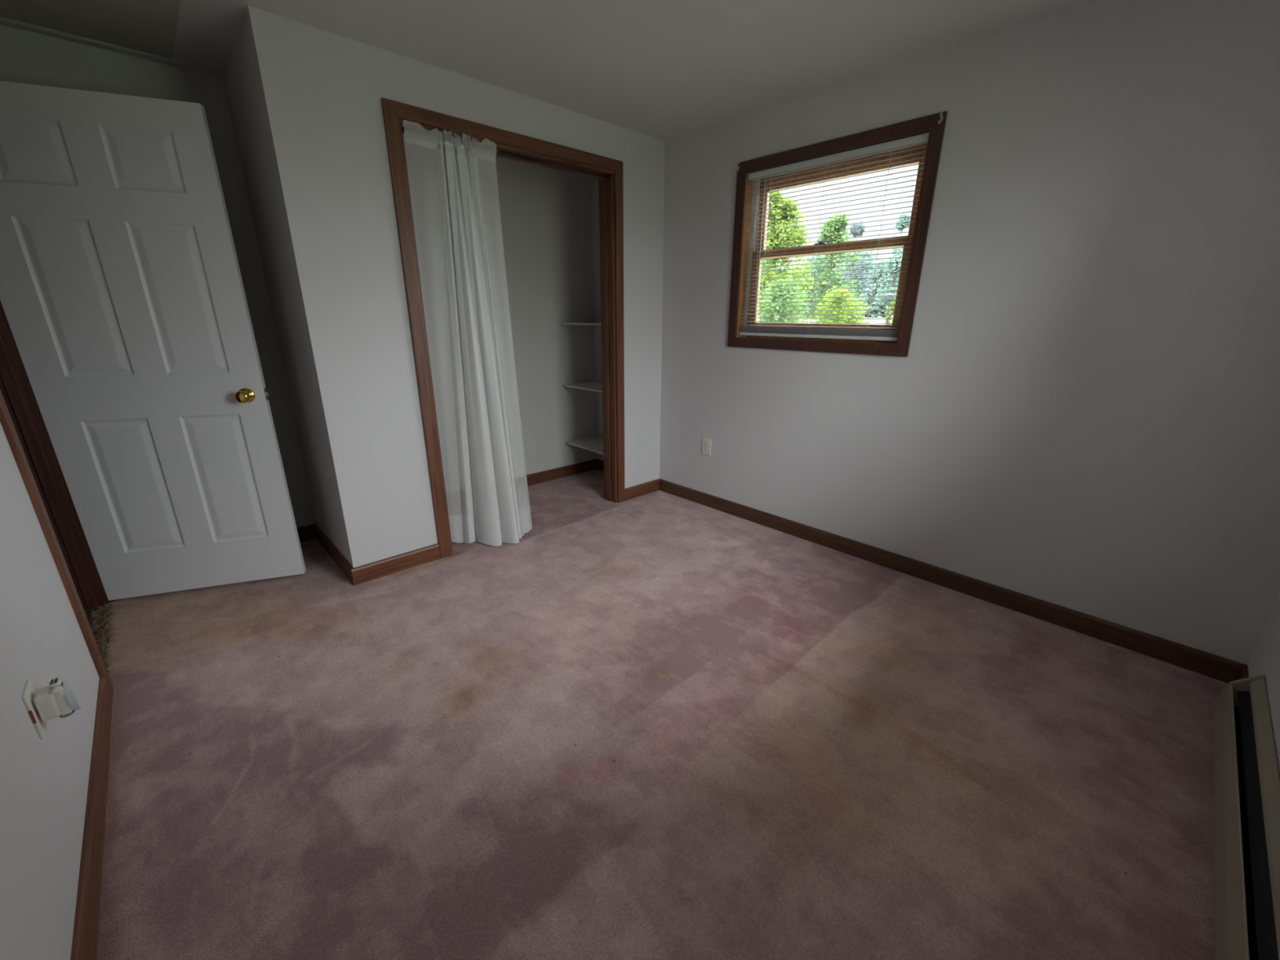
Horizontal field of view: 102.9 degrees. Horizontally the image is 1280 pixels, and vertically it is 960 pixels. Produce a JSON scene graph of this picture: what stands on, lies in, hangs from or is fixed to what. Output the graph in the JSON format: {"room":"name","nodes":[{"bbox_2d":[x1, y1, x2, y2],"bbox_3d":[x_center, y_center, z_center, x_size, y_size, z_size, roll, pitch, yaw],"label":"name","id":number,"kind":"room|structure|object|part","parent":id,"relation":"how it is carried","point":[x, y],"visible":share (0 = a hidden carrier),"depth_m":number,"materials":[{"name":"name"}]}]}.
{"room":"empty bedroom","nodes":[
{"label":"empty bedroom","id":0,"kind":"room"},
{"bbox_2d":[0,422,99,959],"bbox_3d":[-1.328,-0.144,0.805,0.120,2.530,3.755,-16,24,-41],"label":"wall","id":1,"kind":"structure","parent":0,"point":[44,783],"depth_m":1.14,"materials":[{"name":"paint"}]},
{"bbox_2d":[22,679,48,739],"bbox_3d":[-1.358,0.515,1.147,0.009,0.118,0.074,-16,24,-41],"label":"wall outlet","id":2,"kind":"object","parent":1,"relation":"attached to","point":[28,693],"visible":0.77,"depth_m":1.13,"materials":[{"name":"beige plastic"}]},
{"bbox_2d":[31,693,36,708],"bbox_3d":[-1.356,0.496,1.143,0.002,0.025,0.033,-16,24,-41],"label":"receptacle","id":3,"kind":"object","parent":2,"relation":"attached to","point":[33,706],"depth_m":1.13,"materials":[{"name":"grey plastic"}]},
{"bbox_2d":[27,677,81,724],"bbox_3d":[-1.331,0.503,1.158,0.068,0.091,0.060,-16,24,-41],"label":"plug","id":4,"kind":"object","parent":2,"relation":"attached to","point":[61,699],"visible":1,"depth_m":1.15,"materials":[{"name":"beige plastic"}]},
{"bbox_2d":[48,677,62,688],"bbox_3d":[-1.328,0.461,1.158,0.020,0.011,0.022,-16,24,-41],"label":"vent","id":5,"kind":"object","parent":4,"relation":"attached to","point":[57,682],"depth_m":1.15,"materials":[{"name":"grey plastic"}]},
{"bbox_2d":[58,710,75,718],"bbox_3d":[-1.329,0.538,1.181,0.026,0.009,0.026,-16,24,-41],"label":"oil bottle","id":6,"kind":"object","parent":4,"relation":"on","point":[64,713],"depth_m":1.17,"materials":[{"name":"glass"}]},
{"bbox_2d":[0,300,118,696],"bbox_3d":[-2.208,-0.343,1.735,0.137,2.127,0.924,-16,24,-41],"label":"door frame","id":7,"kind":"structure","parent":1,"relation":"attached to","point":[21,420],"depth_m":2.06,"materials":[{"name":"brown wood"}]},
{"bbox_2d":[70,676,112,959],"bbox_3d":[-0.926,1.027,0.830,0.014,0.088,2.707,-16,24,-41],"label":"baseboard","id":8,"kind":"structure","parent":1,"relation":"attached to","point":[86,918],"depth_m":1.24,"materials":[{"name":"brown wood"}]},
{"bbox_2d":[0,80,306,600],"bbox_3d":[-2.089,-0.458,2.183,0.807,2.041,0.172,-6,19,-19],"label":"door","id":9,"kind":"structure","parent":1,"relation":"in","point":[123,300],"depth_m":2.12,"materials":[{"name":"white paint"}]},
{"bbox_3d":[-1.785,-0.388,2.320,0.066,0.066,0.172,-6,19,-19],"label":"knob","id":10,"kind":"part","parent":9,"relation":"part of","materials":[{"name":"gold metal"}]},
{"bbox_2d":[84,604,105,648],"bbox_3d":[-0.723,0.849,1.728,4.720,0.116,3.995,-16,24,-41],"label":"floor slab","id":11,"kind":"structure","parent":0,"point":[87,611],"depth_m":2.26,"materials":[{"name":"carpet"}]},
{"bbox_2d":[222,19,346,559],"bbox_3d":[-1.672,-0.703,2.526,0.110,2.530,0.645,-16,24,-41],"label":"wall","id":12,"kind":"structure","parent":0,"point":[238,74],"depth_m":2.40,"materials":[{"name":"paint"}]},
{"bbox_2d":[0,23,596,528],"bbox_3d":[-2.087,-0.746,2.654,4.600,2.530,0.120,-16,24,-41],"label":"wall","id":13,"kind":"structure","parent":0,"point":[546,213],"depth_m":3.49,"materials":[{"name":"paint"}]},
{"bbox_2d":[526,458,604,486],"bbox_3d":[-0.895,0.141,3.570,2.034,0.088,0.645,-16,24,-41],"label":"baseboard","id":14,"kind":"structure","parent":13,"relation":"attached to","point":[579,468],"depth_m":4.21,"materials":[{"name":"brown wood"}]},
{"bbox_2d":[243,5,665,568],"bbox_3d":[-0.668,-0.827,2.924,2.144,2.530,0.120,-16,24,-41],"label":"wall","id":15,"kind":"structure","parent":0,"point":[320,92],"depth_m":2.33,"materials":[{"name":"paint"}]},
{"bbox_2d":[297,478,659,585],"bbox_3d":[-1.208,0.258,3.204,3.017,0.088,0.779,-16,24,-41],"label":"baseboard","id":16,"kind":"structure","parent":15,"relation":"attached to","point":[380,568],"depth_m":2.71,"materials":[{"name":"brown wood"}]},
{"bbox_2d":[381,97,624,558],"bbox_3d":[-0.646,-0.745,2.966,1.352,2.149,0.143,-16,24,-41],"label":"door frame","id":17,"kind":"structure","parent":15,"relation":"attached to","point":[610,192],"depth_m":2.74,"materials":[{"name":"brown wood"}]},
{"bbox_2d":[402,126,612,180],"bbox_3d":[-0.609,-1.664,2.631,1.199,0.025,0.025,-16,24,-41],"label":"curtain rod","id":18,"kind":"object","parent":15,"relation":"attached to","point":[499,152],"visible":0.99,"depth_m":2.73,"materials":[{"name":"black metal"}]},
{"bbox_2d":[401,120,532,546],"bbox_3d":[-0.843,-0.624,2.664,0.488,2.089,0.192,-12,21,-32],"label":"sheer curtain","id":19,"kind":"object","parent":18,"relation":"hanging from","point":[453,184],"visible":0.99,"depth_m":2.64,"materials":[{"name":"white fabric"}]},
{"bbox_2d":[173,0,1097,141],"bbox_3d":[-0.713,-1.484,0.973,4.720,0.120,3.995,-16,24,-41],"label":"ceiling","id":20,"kind":"structure","parent":0,"point":[664,70],"depth_m":2.04,"materials":[{"name":"paint"}]},
{"bbox_2d":[0,0,185,67],"bbox_3d":[-2.022,-1.671,1.761,0.715,0.020,0.765,-16,24,-41],"label":"attic hatch","id":21,"kind":"object","parent":20,"relation":"attached to","point":[142,28],"visible":1,"depth_m":1.91,"materials":[{"name":"beige paint"}]},
{"bbox_2d":[97,469,1228,959],"bbox_3d":[-0.201,0.642,2.176,3.047,0.001,3.755,-16,24,-41],"label":"floor","id":22,"kind":"structure","parent":0,"point":[658,725],"depth_m":1.52,"materials":[{"name":"carpet"}]},
{"bbox_2d":[88,601,119,675],"bbox_3d":[-2.182,0.658,2.062,0.101,0.023,0.788,-16,24,-41],"label":"carpet","id":23,"kind":"object","parent":22,"relation":"on","point":[104,614],"visible":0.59,"depth_m":2.16,"materials":[{"name":"carpet"}]},
{"bbox_2d":[1209,674,1279,959],"bbox_3d":[1.186,0.926,0.982,2.106,0.207,0.071,-16,24,-41],"label":"baseboard heater","id":24,"kind":"object","parent":22,"relation":"on","point":[1246,776],"visible":1,"depth_m":1.22,"materials":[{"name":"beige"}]},
{"bbox_3d":[1.168,0.942,1.007,2.100,0.125,0.014,-16,24,-41],"label":"panel","id":25,"kind":"part","parent":24,"relation":"part of","materials":[{"name":"metal"}]},
{"bbox_2d":[1248,678,1279,959],"bbox_3d":[1.202,0.853,0.941,2.100,0.036,0.025,-16,24,-41],"label":"hood","id":26,"kind":"object","parent":24,"relation":"attached to","point":[1268,765],"depth_m":1.27,"materials":[{"name":"metal"}]},
{"bbox_2d":[591,0,1279,664],"bbox_3d":[0.959,-0.796,2.850,0.120,2.530,3.995,-16,24,-41],"label":"wall","id":27,"kind":"structure","parent":0,"point":[1081,413],"depth_m":2.03,"materials":[{"name":"paint"}]},
{"bbox_2d":[559,322,600,327],"bbox_3d":[-0.286,-1.147,3.781,0.334,0.034,0.599,-16,24,-41],"label":"closet shelf","id":28,"kind":"object","parent":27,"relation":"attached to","point":[565,324],"visible":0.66,"depth_m":3.85,"materials":[{"name":"paint"}]},
{"bbox_2d":[562,381,602,392],"bbox_3d":[-0.288,-0.704,3.924,0.334,0.034,0.599,-16,24,-41],"label":"closet shelf","id":29,"kind":"object","parent":27,"relation":"attached to","point":[596,386],"visible":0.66,"depth_m":3.95,"materials":[{"name":"paint"}]},
{"bbox_2d":[564,435,603,454],"bbox_3d":[-0.290,-0.265,4.067,0.334,0.034,0.599,-16,24,-41],"label":"closet shelf","id":30,"kind":"object","parent":27,"relation":"attached to","point":[593,443],"visible":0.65,"depth_m":4.09,"materials":[{"name":"paint"}]},
{"bbox_2d":[702,437,711,455],"bbox_3d":[0.455,-0.230,3.495,0.009,0.118,0.074,-16,24,-41],"label":"wall outlet","id":31,"kind":"object","parent":27,"relation":"attached to","point":[706,442],"visible":1,"depth_m":3.49,"materials":[{"name":"beige plastic"}]},
{"bbox_2d":[727,111,946,356],"bbox_3d":[0.969,-1.207,2.709,0.159,1.007,1.073,-16,24,-41],"label":"window","id":32,"kind":"structure","parent":27,"relation":"in","point":[934,125],"depth_m":2.60,"materials":[{"name":"brown wood"}]},
{"bbox_3d":[0.983,-1.014,2.769,0.026,0.490,0.912,-16,24,-41],"label":"sash","id":33,"kind":"part","parent":32,"relation":"part of","materials":[{"name":"brown wood"}]},
{"bbox_2d":[739,133,928,341],"bbox_3d":[0.937,-1.201,2.679,0.034,0.874,0.942,-16,24,-41],"label":"mini blind","id":34,"kind":"object","parent":32,"relation":"attached to","point":[919,140],"visible":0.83,"depth_m":2.62,"materials":[{"name":"white plastic"}]},
{"bbox_3d":[0.662,-1.302,2.937,0.004,0.761,0.064,-16,24,-41],"label":"lift cord","id":35,"kind":"part","parent":34,"relation":"part of","materials":[{"name":"white fabric"}]},
{"bbox_3d":[0.939,-0.795,2.814,0.022,0.018,0.938,-16,24,-41],"label":"rail","id":36,"kind":"part","parent":34,"relation":"part of","materials":[{"name":"white plastic"}]},
{"bbox_3d":[0.933,-1.192,2.693,0.026,0.834,0.661,-16,24,-41],"label":"ladder cord","id":37,"kind":"part","parent":34,"relation":"part of","materials":[{"name":"white fabric"}]},
{"bbox_3d":[1.007,-1.424,2.659,0.025,0.444,0.912,-16,24,-41],"label":"sash","id":38,"kind":"part","parent":32,"relation":"part of","materials":[{"name":"brown wood"}]},
{"bbox_2d":[659,478,1246,683],"bbox_3d":[1.167,0.372,2.886,0.014,0.088,2.990,-16,24,-41],"label":"baseboard","id":39,"kind":"structure","parent":27,"relation":"attached to","point":[1206,664],"depth_m":2.37,"materials":[{"name":"brown wood"}]},
{"bbox_2d":[1247,592,1279,774],"bbox_3d":[1.097,-0.017,0.446,3.137,2.530,0.120,-16,24,-41],"label":"wall","id":40,"kind":"structure","parent":0,"point":[1264,660],"depth_m":1.63,"materials":[{"name":"paint"}]},
{"bbox_2d":[1235,664,1248,680],"bbox_3d":[2.081,0.740,1.762,0.300,0.088,0.014,-16,24,-41],"label":"baseboard","id":41,"kind":"structure","parent":40,"relation":"attached to","point":[1242,673],"depth_m":1.82,"materials":[{"name":"brown wood"}]},
{"label":"outside","id":42,"kind":"structure","parent":0,"visible":0},
{"bbox_2d":[757,311,893,324],"bbox_3d":[18.388,-7.017,19.627,110.000,4.964,120.000,-16,24,-41],"label":"lawn","id":43,"kind":"structure","parent":42,"point":[879,321],"depth_m":38.47,"materials":[{"name":"green plant"}]},
{"bbox_2d":[758,266,801,315],"bbox_3d":[13.783,-18.419,51.002,4.747,5.582,4.863,-12,22,-33],"label":"tree","id":44,"kind":"object","parent":43,"relation":"on","point":[782,266],"visible":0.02,"depth_m":49.60,"materials":[{"name":"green plant"}]},
{"bbox_2d":[757,274,810,323],"bbox_3d":[3.752,-3.722,13.262,2.351,3.025,2.088,-16,24,-41],"label":"bush","id":45,"kind":"object","parent":43,"relation":"on","point":[778,283],"visible":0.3,"depth_m":12.76,"materials":[{"name":"green plant"}]},
{"bbox_2d":[757,190,815,323],"bbox_3d":[4.150,-6.366,16.079,2.562,5.008,2.700,-1,18,-5],"label":"leafy tree","id":46,"kind":"object","parent":43,"relation":"on","point":[789,233],"visible":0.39,"depth_m":15.28,"materials":[{"name":"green plant"}]},
{"bbox_2d":[795,255,829,279],"bbox_3d":[21.619,-24.823,63.916,5.425,6.380,5.558,10,21,29],"label":"tree","id":47,"kind":"object","parent":43,"relation":"on","point":[812,257],"visible":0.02,"depth_m":62.73,"materials":[{"name":"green plant"}]},
{"bbox_2d":[796,261,841,317],"bbox_3d":[16.680,-17.073,46.790,4.940,5.810,5.061,7,19,21],"label":"tree","id":48,"kind":"object","parent":43,"relation":"on","point":[808,266],"visible":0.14,"depth_m":45.72,"materials":[{"name":"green plant"}]},
{"bbox_2d":[792,210,863,323],"bbox_3d":[6.946,-7.265,19.024,2.338,4.785,2.814,-16,24,-41],"label":"leafy tree","id":49,"kind":"object","parent":43,"relation":"on","point":[841,218],"visible":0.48,"depth_m":18.30,"materials":[{"name":"green plant"}]},
{"bbox_2d":[808,284,869,324],"bbox_3d":[5.656,-4.226,14.224,1.509,2.279,1.761,-16,24,-41],"label":"bush","id":50,"kind":"object","parent":43,"relation":"on","point":[837,299],"visible":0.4,"depth_m":13.99,"materials":[{"name":"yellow plant"}]},
{"bbox_2d":[822,219,875,318],"bbox_3d":[8.890,-8.552,21.981,1.684,4.807,2.229,-16,24,-41],"label":"leafy tree","id":51,"kind":"object","parent":43,"relation":"on","point":[857,225],"visible":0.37,"depth_m":21.44,"materials":[{"name":"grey plant"}]},
{"bbox_2d":[838,250,875,275],"bbox_3d":[25.857,-23.476,59.815,5.425,6.380,5.558,10,20,26],"label":"tree","id":52,"kind":"object","parent":43,"relation":"on","point":[864,252],"visible":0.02,"depth_m":58.54,"materials":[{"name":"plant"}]},
{"bbox_2d":[840,257,875,302],"bbox_3d":[22.361,-19.430,51.932,5.086,5.981,5.210,4,18,10],"label":"tree","id":53,"kind":"object","parent":43,"relation":"on","point":[870,266],"visible":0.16,"depth_m":50.49,"materials":[{"name":"blue plant"}]},
{"bbox_2d":[853,258,899,317],"bbox_3d":[20.841,-15.898,43.267,4.844,5.696,4.962,-16,24,-41],"label":"tree","id":54,"kind":"object","parent":43,"relation":"on","point":[884,260],"visible":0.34,"depth_m":42.64,"materials":[{"name":"blue plant"}]},
{"bbox_2d":[884,293,896,324],"bbox_3d":[9.270,-5.558,18.212,1.240,2.350,1.324,-16,24,-41],"label":"bush","id":55,"kind":"object","parent":43,"relation":"on","point":[894,303],"visible":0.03,"depth_m":18.11,"materials":[{"name":"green plant"}]},
{"bbox_2d":[875,213,911,324],"bbox_3d":[11.240,-8.941,22.362,1.699,5.158,1.588,-6,19,-18],"label":"leafy tree","id":56,"kind":"object","parent":43,"relation":"on","point":[903,215],"visible":0.58,"depth_m":22.07,"materials":[{"name":"blue plant"}]}
]}

